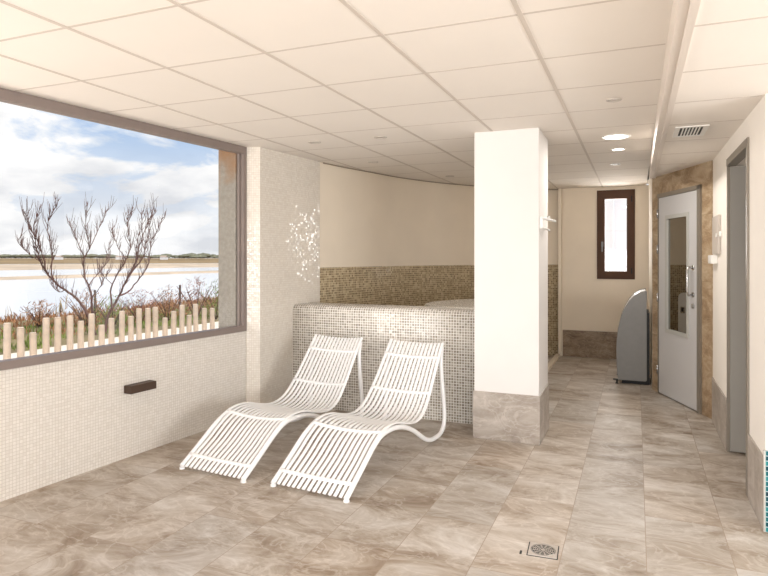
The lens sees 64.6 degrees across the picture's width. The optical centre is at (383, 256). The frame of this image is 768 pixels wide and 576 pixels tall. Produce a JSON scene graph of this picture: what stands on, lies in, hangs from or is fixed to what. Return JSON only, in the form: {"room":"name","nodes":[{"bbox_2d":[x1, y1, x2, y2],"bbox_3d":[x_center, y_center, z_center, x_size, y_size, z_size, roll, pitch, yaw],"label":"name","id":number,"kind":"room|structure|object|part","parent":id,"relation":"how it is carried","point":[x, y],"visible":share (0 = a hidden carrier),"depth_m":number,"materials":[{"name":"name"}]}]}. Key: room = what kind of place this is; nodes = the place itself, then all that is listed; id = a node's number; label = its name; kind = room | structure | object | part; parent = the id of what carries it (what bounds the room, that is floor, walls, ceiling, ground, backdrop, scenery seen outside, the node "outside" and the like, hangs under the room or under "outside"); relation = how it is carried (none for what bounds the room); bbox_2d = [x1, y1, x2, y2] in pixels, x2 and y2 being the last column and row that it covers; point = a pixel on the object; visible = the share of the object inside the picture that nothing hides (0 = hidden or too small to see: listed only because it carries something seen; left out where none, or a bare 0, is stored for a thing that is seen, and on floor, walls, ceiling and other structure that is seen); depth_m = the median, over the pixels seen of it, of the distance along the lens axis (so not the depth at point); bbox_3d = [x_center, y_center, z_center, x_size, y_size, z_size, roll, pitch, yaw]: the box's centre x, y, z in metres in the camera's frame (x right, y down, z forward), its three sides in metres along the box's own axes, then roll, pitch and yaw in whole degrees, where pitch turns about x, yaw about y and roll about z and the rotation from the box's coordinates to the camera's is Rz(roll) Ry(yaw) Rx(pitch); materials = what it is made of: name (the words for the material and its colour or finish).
{"room":"spa","nodes":[
{"label":"spa","id":0,"kind":"room"},
{"bbox_2d":[0,331,245,501],"bbox_3d":[-3.119,1.038,2.092,0.250,0.763,7.640,0,0,28],"label":"wall","id":1,"kind":"structure","parent":0,"point":[65,419],"depth_m":4.14,"materials":[{"name":"white tile"}]},
{"bbox_2d":[0,88,246,370],"bbox_3d":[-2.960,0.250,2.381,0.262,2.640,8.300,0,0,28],"label":"window","id":2,"kind":"structure","parent":1,"relation":"in","point":[6,96],"depth_m":5.37,"materials":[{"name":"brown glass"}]},
{"bbox_2d":[124,380,155,393],"bbox_3d":[-1.746,0.932,4.356,0.075,0.058,0.225,0,0,28],"label":"wall lamp","id":3,"kind":"object","parent":1,"relation":"attached to","point":[142,386],"visible":1,"depth_m":4.31,"materials":[{"name":"brown metal"}]},
{"bbox_2d":[0,0,672,188],"bbox_3d":[-0.580,-1.000,3.596,4.085,0.040,12.400,0,0,23],"label":"ceiling","id":4,"kind":"structure","parent":0,"point":[169,37],"depth_m":3.19,"materials":[{"name":"white tile"}]},
{"bbox_2d":[308,141,320,143],"bbox_3d":[-0.591,-0.976,5.181,0.110,0.006,0.110,0,0,23],"label":"recessed light","id":5,"kind":"object","parent":4,"relation":"in","point":[310,142],"visible":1,"depth_m":5.18,"materials":[{"name":"beige plastic"}]},
{"bbox_2d":[0,0,664,188],"bbox_3d":[-0.569,-0.980,3.531,4.004,0.005,12.088,0,0,23],"label":"ceiling grid","id":6,"kind":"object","parent":4,"relation":"attached to","point":[519,14],"depth_m":3.23,"materials":[{"name":"beige metal"}]},
{"bbox_2d":[374,136,386,138],"bbox_3d":[-0.029,-0.976,4.970,0.110,0.006,0.110,0,0,23],"label":"recessed light","id":7,"kind":"object","parent":4,"relation":"in","point":[375,137],"visible":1,"depth_m":4.97,"materials":[{"name":"beige plastic"}]},
{"bbox_2d":[606,98,621,101],"bbox_3d":[1.431,-0.976,3.780,0.096,0.006,0.096,0,0,23],"label":"recessed light","id":8,"kind":"object","parent":4,"relation":"in","point":[609,99],"visible":1,"depth_m":3.78,"materials":[{"name":"beige plastic"}]},
{"bbox_2d":[601,134,630,139],"bbox_3d":[1.887,-0.976,4.944,0.230,0.006,0.230,0,0,23],"label":"recessed light","id":9,"kind":"object","parent":4,"relation":"in","point":[612,136],"visible":1,"depth_m":4.93,"materials":[{"name":"white plastic"}]},
{"bbox_2d":[605,135,627,138],"bbox_3d":[1.887,-0.977,4.944,0.182,0.001,0.182,0,0,23],"label":"diffuser","id":10,"kind":"object","parent":9,"relation":"attached to","point":[606,136],"depth_m":4.93,"materials":[{"name":"white"}]},
{"bbox_2d":[611,148,624,150],"bbox_3d":[2.127,-0.976,5.516,0.120,0.006,0.120,0,0,23],"label":"recessed light","id":11,"kind":"object","parent":4,"relation":"in","point":[614,149],"visible":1,"depth_m":5.52,"materials":[{"name":"white plastic"}]},
{"bbox_2d":[292,302,473,423],"bbox_3d":[0.112,0.938,5.612,2.090,0.965,0.345,0,0,23],"label":"wall","id":12,"kind":"structure","parent":0,"point":[377,324],"depth_m":5.45,"materials":[{"name":"grey tile"}]},
{"bbox_2d":[424,299,473,307],"bbox_3d":[1.060,0.958,6.700,1.068,0.925,1.686,0,0,23],"label":"rim","id":13,"kind":"object","parent":12,"relation":"on","point":[468,303],"visible":0.16,"depth_m":6.47,"materials":[{"name":"beige stone"}]},
{"bbox_2d":[0,355,767,575],"bbox_3d":[1.179,1.420,2.975,8.100,0.001,12.800,0,0,23],"label":"floor","id":14,"kind":"structure","parent":0,"point":[626,479],"depth_m":3.47,"materials":[{"name":"tile"}]},
{"bbox_2d":[179,334,363,482],"bbox_3d":[-0.758,1.054,4.641,0.565,0.732,1.590,0,0,28],"label":"sun lounger","id":15,"kind":"object","parent":14,"relation":"on","point":[283,415],"visible":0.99,"depth_m":4.47,"materials":[{"name":"white"}]},
{"bbox_3d":[-0.985,1.067,4.747,0.061,0.695,1.555,0,0,28],"label":"rail","id":16,"kind":"part","parent":15,"relation":"part of","materials":[{"name":"white"}]},
{"bbox_3d":[-0.543,1.067,4.515,0.061,0.695,1.555,0,0,28],"label":"rail","id":17,"kind":"part","parent":15,"relation":"part of","materials":[{"name":"white"}]},
{"bbox_2d":[246,147,319,415],"bbox_3d":[-1.071,0.220,5.910,0.496,2.400,1.040,0,0,23],"label":"wall pier","id":18,"kind":"object","parent":14,"relation":"on","point":[283,189],"visible":0.62,"depth_m":5.62,"materials":[{"name":"tile"}]},
{"bbox_2d":[270,339,446,502],"bbox_3d":[-0.091,1.054,4.332,0.565,0.732,1.590,0,0,28],"label":"sun lounger","id":19,"kind":"object","parent":14,"relation":"on","point":[351,418],"visible":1,"depth_m":4.18,"materials":[{"name":"white"}]},
{"bbox_3d":[-0.317,1.067,4.438,0.061,0.695,1.555,0,0,28],"label":"rail","id":20,"kind":"part","parent":19,"relation":"part of","materials":[{"name":"white"}]},
{"bbox_3d":[0.125,1.067,4.206,0.061,0.695,1.555,0,0,28],"label":"rail","id":21,"kind":"part","parent":19,"relation":"part of","materials":[{"name":"white"}]},
{"bbox_2d":[519,542,558,559],"bbox_3d":[0.753,1.416,2.945,0.177,0.007,0.144,0,0,19],"label":"floor drain","id":22,"kind":"object","parent":14,"relation":"on","point":[541,550],"visible":1,"depth_m":2.93,"materials":[{"name":"silver plastic"}]},
{"bbox_2d":[613,288,649,384],"bbox_3d":[2.862,0.896,7.031,0.380,1.046,0.587,0,0,23],"label":"machine","id":23,"kind":"object","parent":14,"relation":"on","point":[633,335],"visible":1,"depth_m":6.75,"materials":[{"name":"grey plastic"}]},
{"bbox_3d":[3.024,0.995,6.968,0.029,0.750,0.570,0,0,23],"label":"plate","id":24,"kind":"part","parent":23,"relation":"part of","materials":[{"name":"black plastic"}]},
{"bbox_2d":[320,162,557,267],"bbox_3d":[0.726,0.220,7.864,4.371,2.400,0.794,0,0,-38],"label":"wall","id":25,"kind":"structure","parent":0,"point":[367,219],"depth_m":7.39,"materials":[{"name":"beige paint"}]},
{"bbox_2d":[320,265,557,354],"bbox_3d":[0.800,0.765,7.727,4.117,1.310,0.501,0,0,-38],"label":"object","id":26,"kind":"structure","parent":25,"relation":"attached to","point":[376,285],"depth_m":7.58,"materials":[{"name":"brown tile"}]},
{"bbox_2d":[323,162,557,189],"bbox_3d":[0.822,-0.972,7.730,4.064,0.012,0.495,0,0,-38],"label":"trim","id":27,"kind":"structure","parent":25,"relation":"attached to","point":[323,162],"depth_m":7.40,"materials":[{"name":"beige"}]},
{"bbox_2d":[548,354,559,371],"bbox_3d":[1.844,1.403,7.138,0.060,0.035,3.400,0,0,23],"label":"trim","id":28,"kind":"structure","parent":25,"relation":"attached to","point":[555,358],"depth_m":8.11,"materials":[{"name":"beige"}]},
{"bbox_2d":[474,127,547,395],"bbox_3d":[1.036,0.220,4.918,0.500,2.400,0.500,0,0,23],"label":"wall column","id":29,"kind":"structure","parent":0,"point":[511,166],"depth_m":4.69,"materials":[{"name":"paint"}]},
{"bbox_2d":[473,383,548,444],"bbox_3d":[1.036,1.235,4.918,0.517,0.370,0.518,0,0,23],"label":"baseboard","id":30,"kind":"structure","parent":29,"relation":"attached to","point":[517,418],"depth_m":4.68,"materials":[{"name":"tile"}]},
{"bbox_2d":[539,216,555,230],"bbox_3d":[1.287,-0.262,4.756,0.031,0.117,0.372,0,0,33],"label":"wall bracket","id":31,"kind":"object","parent":29,"relation":"attached to","point":[541,219],"visible":1,"depth_m":4.64,"materials":[{"name":"white plastic"}]},
{"bbox_3d":[1.194,-0.260,4.617,0.022,0.090,0.035,0,0,23],"label":"plate","id":32,"kind":"part","parent":31,"relation":"part of","materials":[{"name":"white plastic"}]},
{"bbox_3d":[1.293,-0.294,4.762,0.026,0.025,0.356,0,0,33],"label":"arm","id":33,"kind":"part","parent":31,"relation":"part of","materials":[{"name":"white plastic"}]},
{"bbox_2d":[562,185,648,355],"bbox_3d":[3.134,0.220,8.606,1.200,2.400,0.200,0,0,23],"label":"wall","id":34,"kind":"structure","parent":0,"point":[589,303],"depth_m":8.59,"materials":[{"name":"beige paint"}]},
{"bbox_2d":[558,188,561,355],"bbox_3d":[2.525,0.220,8.723,0.045,2.400,0.050,0,0,23],"label":"trim","id":35,"kind":"structure","parent":34,"relation":"attached to","point":[560,189],"depth_m":8.70,"materials":[{"name":"beige paint"}]},
{"bbox_2d":[563,330,617,358],"bbox_3d":[3.093,1.232,8.508,1.140,0.375,0.012,0,0,23],"label":"baseboard","id":36,"kind":"structure","parent":34,"relation":"attached to","point":[576,343],"depth_m":8.57,"materials":[{"name":"brown tile"}]},
{"bbox_2d":[597,189,634,278],"bbox_3d":[3.221,-0.312,8.449,0.494,1.240,0.123,0,0,23],"label":"window","id":37,"kind":"structure","parent":34,"relation":"in","point":[629,194],"depth_m":8.43,"materials":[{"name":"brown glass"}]},
{"bbox_2d":[649,178,651,383],"bbox_3d":[3.273,0.220,7.363,0.090,2.400,1.990,0,0,23],"label":"wall","id":38,"kind":"structure","parent":0,"point":[650,181],"depth_m":7.26,"materials":[{"name":"beige paint"}]},
{"bbox_2d":[649,0,700,178],"bbox_3d":[0.935,-0.907,1.832,0.065,0.148,10.100,0,0,23],"label":"trim","id":39,"kind":"structure","parent":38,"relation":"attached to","point":[684,13],"depth_m":2.72,"materials":[{"name":"beige"}]},
{"bbox_2d":[652,160,712,418],"bbox_3d":[2.964,0.282,5.915,0.180,2.275,1.220,0,0,0],"label":"stone wall","id":40,"kind":"structure","parent":0,"point":[702,173],"depth_m":5.48,"materials":[{"name":"stone"}]},
{"bbox_2d":[657,184,701,413],"bbox_3d":[2.884,0.383,5.925,0.181,2.075,0.870,0,0,0],"label":"door","id":41,"kind":"structure","parent":40,"relation":"in","point":[679,212],"depth_m":5.87,"materials":[{"name":"grey"}]},
{"bbox_3d":[2.874,0.172,5.940,0.040,1.187,0.480,0,0,0],"label":"glazing frame","id":42,"kind":"part","parent":41,"relation":"part of","materials":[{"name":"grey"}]},
{"bbox_3d":[2.872,0.172,5.940,0.152,1.111,0.374,0,0,23],"label":"glass","id":43,"kind":"part","parent":41,"relation":"part of","materials":[{"name":"grey"}]},
{"bbox_3d":[2.826,0.225,5.621,0.070,0.298,0.048,0,0,0],"label":"pull handle","id":44,"kind":"part","parent":41,"relation":"part of","materials":[{"name":"silver metal"}]},
{"bbox_2d":[656,0,767,176],"bbox_3d":[2.926,-0.860,2.143,3.435,0.030,12.400,0,0,23],"label":"ceiling","id":45,"kind":"structure","parent":0,"point":[739,43],"depth_m":2.88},
{"bbox_2d":[672,124,709,137],"bbox_3d":[2.052,-0.842,4.075,0.196,0.006,0.350,0,0,23],"label":"ceiling vent","id":46,"kind":"object","parent":45,"relation":"in","point":[697,130],"visible":1,"depth_m":4.07,"materials":[{"name":"white plastic"}]},
{"bbox_2d":[713,94,767,453],"bbox_3d":[3.846,0.282,3.638,3.080,2.275,2.333,0,0,23],"label":"wall","id":47,"kind":"structure","parent":0,"point":[755,126],"depth_m":3.47,"materials":[{"name":"white paint"}]},
{"bbox_2d":[708,255,716,263],"bbox_3d":[2.771,0.020,5.130,0.047,0.072,0.260,0,0,23],"label":"junction box","id":48,"kind":"object","parent":47,"relation":"attached to","point":[712,259],"visible":1,"depth_m":5.01,"materials":[{"name":"white plastic"}]},
{"bbox_2d":[661,16,767,172],"bbox_3d":[2.417,-0.845,1.012,3.310,0.005,9.720,0,0,23],"label":"trim","id":49,"kind":"structure","parent":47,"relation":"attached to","point":[763,16],"depth_m":2.75,"materials":[{"name":"beige metal"}]},
{"bbox_2d":[712,215,720,253],"bbox_3d":[2.718,-0.180,4.979,0.029,0.310,0.400,0,0,23],"label":"control panel","id":50,"kind":"object","parent":47,"relation":"attached to","point":[716,221],"visible":0.98,"depth_m":4.89,"materials":[{"name":"beige plastic"}]},
{"bbox_2d":[712,377,762,528],"bbox_3d":[2.416,1.232,4.223,0.010,0.375,2.318,0,0,23],"label":"baseboard","id":51,"kind":"structure","parent":47,"relation":"attached to","point":[719,400],"depth_m":3.51,"materials":[{"name":"tile"}]},
{"bbox_2d":[726,137,748,496],"bbox_3d":[2.718,0.355,3.871,0.842,2.130,0.933,0,0,23],"label":"door","id":52,"kind":"structure","parent":47,"relation":"in","point":[738,176],"depth_m":4.39,"materials":[{"name":"grey"}]},
{"bbox_2d":[763,450,764,531],"bbox_3d":[1.968,1.210,3.147,0.008,0.420,0.013,0,0,23],"label":"trim","id":53,"kind":"structure","parent":47,"relation":"attached to","point":[763,450],"depth_m":3.14,"materials":[{"name":"grey"}]},
{"bbox_2d":[765,450,767,531],"bbox_3d":[3.303,1.210,2.594,2.883,0.420,0.012,0,0,23],"label":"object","id":54,"kind":"structure","parent":47,"relation":"attached to","point":[766,451],"depth_m":3.14,"materials":[{"name":"teal tile"}]},
{"label":"outside","id":55,"kind":"structure","parent":0,"visible":0},
{"bbox_2d":[0,257,217,319],"bbox_3d":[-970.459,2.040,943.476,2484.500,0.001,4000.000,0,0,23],"label":"lake","id":56,"kind":"structure","parent":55,"point":[16,294],"depth_m":40.67,"materials":[{"name":"white liquid"}]},
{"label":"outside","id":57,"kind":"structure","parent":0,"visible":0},
{"bbox_2d":[0,258,217,263],"bbox_3d":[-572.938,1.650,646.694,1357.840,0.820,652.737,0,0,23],"label":"bank","id":58,"kind":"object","parent":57,"point":[2,260],"visible":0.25,"depth_m":267.49,"materials":[{"name":"beige sand"}]},
{"bbox_2d":[54,256,62,259],"bbox_3d":[-160.362,0.327,300.000,3.472,1.925,2.852,0,0,0],"label":"house","id":59,"kind":"structure","parent":58,"relation":"on","point":[55,257],"depth_m":298.77,"materials":[{"name":"white"}]},
{"bbox_2d":[0,253,217,257],"bbox_3d":[-156.106,-1.064,374.659,265.734,3.408,149.193,0,0,23],"label":"tree line","id":60,"kind":"object","parent":58,"relation":"on","point":[189,255],"visible":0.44,"depth_m":337.93,"materials":[{"name":"green plant"}]},
{"bbox_2d":[115,256,125,259],"bbox_3d":[-129.770,0.327,300.000,4.712,1.925,2.852,0,0,0],"label":"house","id":61,"kind":"structure","parent":58,"relation":"on","point":[116,257],"depth_m":298.77,"materials":[{"name":"white"}]},
{"bbox_2d":[160,256,167,259],"bbox_3d":[-108.553,0.327,300.000,3.472,1.925,2.852,0,0,0],"label":"house","id":62,"kind":"structure","parent":58,"relation":"on","point":[161,257],"depth_m":298.77,"materials":[{"name":"white"}]},
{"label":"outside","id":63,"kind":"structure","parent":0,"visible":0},
{"bbox_2d":[0,263,217,269],"bbox_3d":[-123.418,1.900,171.416,237.962,0.320,165.828,0,0,23],"label":"bank","id":64,"kind":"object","parent":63,"point":[163,265],"visible":0.5,"depth_m":122.73,"materials":[{"name":"beige sand"}]},
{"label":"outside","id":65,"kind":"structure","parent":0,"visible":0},
{"bbox_2d":[0,270,217,279],"bbox_3d":[-46.839,1.990,91.934,66.596,0.140,100.891,0,0,23],"label":"bank","id":66,"kind":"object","parent":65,"point":[213,271],"visible":0.54,"depth_m":65.07,"materials":[{"name":"beige sand"}]},
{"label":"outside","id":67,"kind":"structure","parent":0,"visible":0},
{"bbox_2d":[0,302,217,354],"bbox_3d":[-9.672,1.945,13.751,9.600,0.750,78.000,0,0,23],"label":"bank","id":68,"kind":"object","parent":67,"point":[63,342],"visible":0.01,"depth_m":12.99,"materials":[{"name":"plant"}]},
{"bbox_2d":[12,300,65,326],"bbox_3d":[-7.709,1.258,13.644,1.115,0.675,1.070,0,0,23],"label":"bush","id":69,"kind":"object","parent":68,"relation":"on","point":[39,320],"visible":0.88,"depth_m":13.56,"materials":[{"name":"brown plant"}]},
{"bbox_2d":[54,287,115,325],"bbox_3d":[-6.831,1.116,13.774,1.495,0.958,1.256,0,0,-38],"label":"bush","id":70,"kind":"object","parent":68,"relation":"on","point":[86,296],"visible":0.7,"depth_m":13.76,"materials":[{"name":"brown plant"}]},
{"bbox_2d":[15,191,166,334],"bbox_3d":[-5.829,0.309,12.388,2.599,3.284,2.017,0,0,-18],"label":"bare tree","id":71,"kind":"object","parent":68,"relation":"on","point":[26,217],"visible":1,"depth_m":12.27,"materials":[{"name":"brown plant"}]},
{"bbox_2d":[94,290,95,320],"bbox_3d":[-6.892,1.228,14.500,0.052,0.883,0.052,0,0,-45],"label":"stake","id":72,"kind":"object","parent":68,"relation":"on","point":[94,290],"visible":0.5,"depth_m":14.48,"materials":[{"name":"grey"}]},
{"bbox_2d":[0,295,217,338],"bbox_3d":[-8.452,1.629,14.274,6.283,0.730,24.186,0,0,23],"label":"scrub","id":73,"kind":"object","parent":68,"relation":"on","point":[9,319],"visible":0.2,"depth_m":15.47,"materials":[{"name":"brown plant"}]},
{"bbox_2d":[1,289,216,320],"bbox_3d":[-8.640,1.488,17.600,4.170,1.380,22.032,0,0,23],"label":"reeds","id":74,"kind":"object","parent":68,"relation":"on","point":[68,289],"visible":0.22,"depth_m":16.84,"materials":[{"name":"brown plant"}]},
{"bbox_2d":[93,294,136,326],"bbox_3d":[-6.031,1.190,13.396,1.171,0.809,1.022,0,0,23],"label":"bush","id":75,"kind":"object","parent":68,"relation":"on","point":[108,306],"visible":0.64,"depth_m":13.34,"materials":[{"name":"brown plant"}]},
{"bbox_2d":[106,289,168,320],"bbox_3d":[-5.817,1.158,14.631,1.568,0.876,1.512,0,0,23],"label":"bush","id":76,"kind":"object","parent":68,"relation":"on","point":[143,298],"visible":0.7,"depth_m":14.55,"materials":[{"name":"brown plant"}]},
{"bbox_2d":[147,284,192,320],"bbox_3d":[-5.329,1.126,15.034,1.137,0.937,1.112,0,0,-18],"label":"bush","id":77,"kind":"object","parent":68,"relation":"on","point":[168,298],"visible":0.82,"depth_m":14.96,"materials":[{"name":"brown plant"}]},
{"bbox_2d":[173,276,216,316],"bbox_3d":[-4.795,1.031,15.368,1.370,1.127,1.263,0,0,23],"label":"bush","id":78,"kind":"object","parent":68,"relation":"on","point":[189,296],"visible":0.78,"depth_m":15.36,"materials":[{"name":"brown plant"}]},
{"bbox_2d":[190,279,217,318],"bbox_3d":[-4.302,1.065,15.413,1.197,1.058,1.257,0,0,23],"label":"bush","id":79,"kind":"object","parent":68,"relation":"on","point":[216,309],"visible":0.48,"depth_m":15.36,"materials":[{"name":"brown plant"}]},
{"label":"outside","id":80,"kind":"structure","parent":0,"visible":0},
{"bbox_2d":[0,322,217,359],"bbox_3d":[-2.466,1.570,10.765,6.000,0.001,78.000,0,0,23],"label":"path","id":81,"kind":"structure","parent":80,"point":[63,347],"depth_m":11.30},
{"bbox_2d":[3,323,10,359],"bbox_3d":[-3.844,1.171,6.200,0.071,0.997,0.071,0,0,23],"label":"fence post","id":82,"kind":"object","parent":81,"relation":"on","point":[6,326],"visible":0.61,"depth_m":6.17,"materials":[{"name":"brown wood"}]},
{"bbox_2d":[17,327,24,357],"bbox_3d":[-3.778,1.199,6.325,0.073,0.942,0.076,0,0,23],"label":"fence post","id":83,"kind":"object","parent":81,"relation":"on","point":[20,330],"visible":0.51,"depth_m":6.29,"materials":[{"name":"brown wood"}]},
{"bbox_2d":[29,332,36,355],"bbox_3d":[-3.717,1.236,6.449,0.077,0.869,0.069,0,0,-22],"label":"fence post","id":84,"kind":"object","parent":81,"relation":"on","point":[32,335],"visible":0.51,"depth_m":6.42,"materials":[{"name":"brown wood"}]},
{"bbox_2d":[42,318,49,353],"bbox_3d":[-3.650,1.163,6.565,0.069,1.014,0.079,0,0,-22],"label":"fence post","id":85,"kind":"object","parent":81,"relation":"on","point":[45,321],"visible":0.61,"depth_m":6.54,"materials":[{"name":"brown wood"}]},
{"bbox_2d":[54,317,60,351],"bbox_3d":[-3.586,1.165,6.684,0.080,1.010,0.070,0,0,38],"label":"fence post","id":86,"kind":"object","parent":81,"relation":"on","point":[57,320],"visible":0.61,"depth_m":6.65,"materials":[{"name":"brown wood"}]},
{"bbox_2d":[67,315,72,349],"bbox_3d":[-3.522,1.164,6.819,0.071,1.012,0.071,0,0,23],"label":"fence post","id":87,"kind":"object","parent":81,"relation":"on","point":[70,317],"visible":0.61,"depth_m":6.79,"materials":[{"name":"brown wood"}]},
{"bbox_2d":[77,321,83,348],"bbox_3d":[-3.463,1.200,6.944,0.069,0.940,0.083,0,0,-22],"label":"fence post","id":88,"kind":"object","parent":81,"relation":"on","point":[80,334],"visible":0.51,"depth_m":6.92,"materials":[{"name":"brown wood"}]},
{"bbox_2d":[88,313,94,346],"bbox_3d":[-3.399,1.164,7.056,0.071,1.011,0.081,0,0,23],"label":"fence post","id":89,"kind":"object","parent":81,"relation":"on","point":[91,317],"visible":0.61,"depth_m":7.03,"materials":[{"name":"brown wood"}]},
{"bbox_2d":[98,325,104,345],"bbox_3d":[-3.337,1.236,7.185,0.069,0.867,0.082,0,0,-22],"label":"fence post","id":90,"kind":"object","parent":81,"relation":"on","point":[101,327],"visible":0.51,"depth_m":7.16,"materials":[{"name":"brown wood"}]},
{"bbox_2d":[108,318,114,343],"bbox_3d":[-3.271,1.201,7.297,0.069,0.937,0.078,0,0,8],"label":"fence post","id":91,"kind":"object","parent":81,"relation":"on","point":[111,336],"visible":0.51,"depth_m":7.27,"materials":[{"name":"brown wood"}]},
{"bbox_2d":[119,311,124,342],"bbox_3d":[-3.205,1.165,7.427,0.073,1.010,0.075,0,0,23],"label":"fence post","id":92,"kind":"object","parent":81,"relation":"on","point":[121,313],"visible":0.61,"depth_m":7.40,"materials":[{"name":"brown wood"}]},
{"bbox_2d":[128,316,133,340],"bbox_3d":[-3.139,1.201,7.544,0.069,0.937,0.080,0,0,-22],"label":"fence post","id":93,"kind":"object","parent":81,"relation":"on","point":[130,318],"visible":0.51,"depth_m":7.51,"materials":[{"name":"brown wood"}]},
{"bbox_2d":[136,308,141,339],"bbox_3d":[-3.085,1.160,7.657,0.072,1.020,0.071,0,0,23],"label":"fence post","id":94,"kind":"object","parent":81,"relation":"on","point":[139,310],"visible":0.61,"depth_m":7.63,"materials":[{"name":"brown wood"}]},
{"bbox_2d":[145,308,150,338],"bbox_3d":[-3.018,1.161,7.773,0.069,1.017,0.083,0,0,-22],"label":"fence post","id":95,"kind":"object","parent":81,"relation":"on","point":[147,310],"visible":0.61,"depth_m":7.74,"materials":[{"name":"brown wood"}]},
{"bbox_2d":[153,307,157,337],"bbox_3d":[-2.966,1.159,7.892,0.077,1.021,0.071,0,0,23],"label":"fence post","id":96,"kind":"object","parent":81,"relation":"on","point":[155,309],"visible":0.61,"depth_m":7.86,"materials":[{"name":"brown wood"}]},
{"bbox_2d":[162,318,167,335],"bbox_3d":[-2.893,1.236,8.032,0.069,0.867,0.076,0,0,-22],"label":"fence post","id":97,"kind":"object","parent":81,"relation":"on","point":[164,320],"visible":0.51,"depth_m":8.01,"materials":[{"name":"brown wood"}]},
{"bbox_2d":[171,311,175,334],"bbox_3d":[-2.821,1.197,8.154,0.069,0.945,0.080,0,0,-22],"label":"fence post","id":98,"kind":"object","parent":81,"relation":"on","point":[173,313],"visible":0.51,"depth_m":8.12,"materials":[{"name":"brown wood"}]},
{"bbox_2d":[179,305,184,333],"bbox_3d":[-2.756,1.162,8.290,0.071,1.016,0.082,0,0,23],"label":"fence post","id":99,"kind":"object","parent":81,"relation":"on","point":[182,307],"visible":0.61,"depth_m":8.27,"materials":[{"name":"brown wood"}]},
{"bbox_2d":[186,315,191,332],"bbox_3d":[-2.694,1.236,8.399,0.070,0.868,0.079,0,0,-22],"label":"fence post","id":100,"kind":"object","parent":81,"relation":"on","point":[189,317],"visible":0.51,"depth_m":8.37,"materials":[{"name":"brown wood"}]},
{"bbox_2d":[193,304,197,331],"bbox_3d":[-2.637,1.165,8.524,0.079,1.011,0.069,0,0,-22],"label":"fence post","id":101,"kind":"object","parent":81,"relation":"on","point":[195,306],"visible":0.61,"depth_m":8.50,"materials":[{"name":"brown wood"}]},
{"bbox_2d":[202,308,206,329],"bbox_3d":[-2.558,1.198,8.658,0.069,0.943,0.081,0,0,-22],"label":"fence post","id":102,"kind":"object","parent":81,"relation":"on","point":[204,310],"visible":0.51,"depth_m":8.63,"materials":[{"name":"brown wood"}]},
{"bbox_2d":[210,308,214,328],"bbox_3d":[-2.486,1.204,8.803,0.069,0.931,0.075,0,0,-22],"label":"fence post","id":103,"kind":"object","parent":81,"relation":"on","point":[212,310],"visible":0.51,"depth_m":8.77,"materials":[{"name":"brown wood"}]},
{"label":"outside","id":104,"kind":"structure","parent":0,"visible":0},
{"bbox_3d":[20.028,1.645,1.441,44.100,0.150,78.000,0,0,23],"label":"yard","id":105,"kind":"structure","parent":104,"visible":0},
{"bbox_2d":[605,199,626,270],"bbox_3d":[3.653,-0.505,12.992,4.800,4.150,0.800,0,0,23],"label":"wall","id":106,"kind":"structure","parent":105,"relation":"on","point":[615,209],"depth_m":12.65,"materials":[{"name":"white"}]}
]}

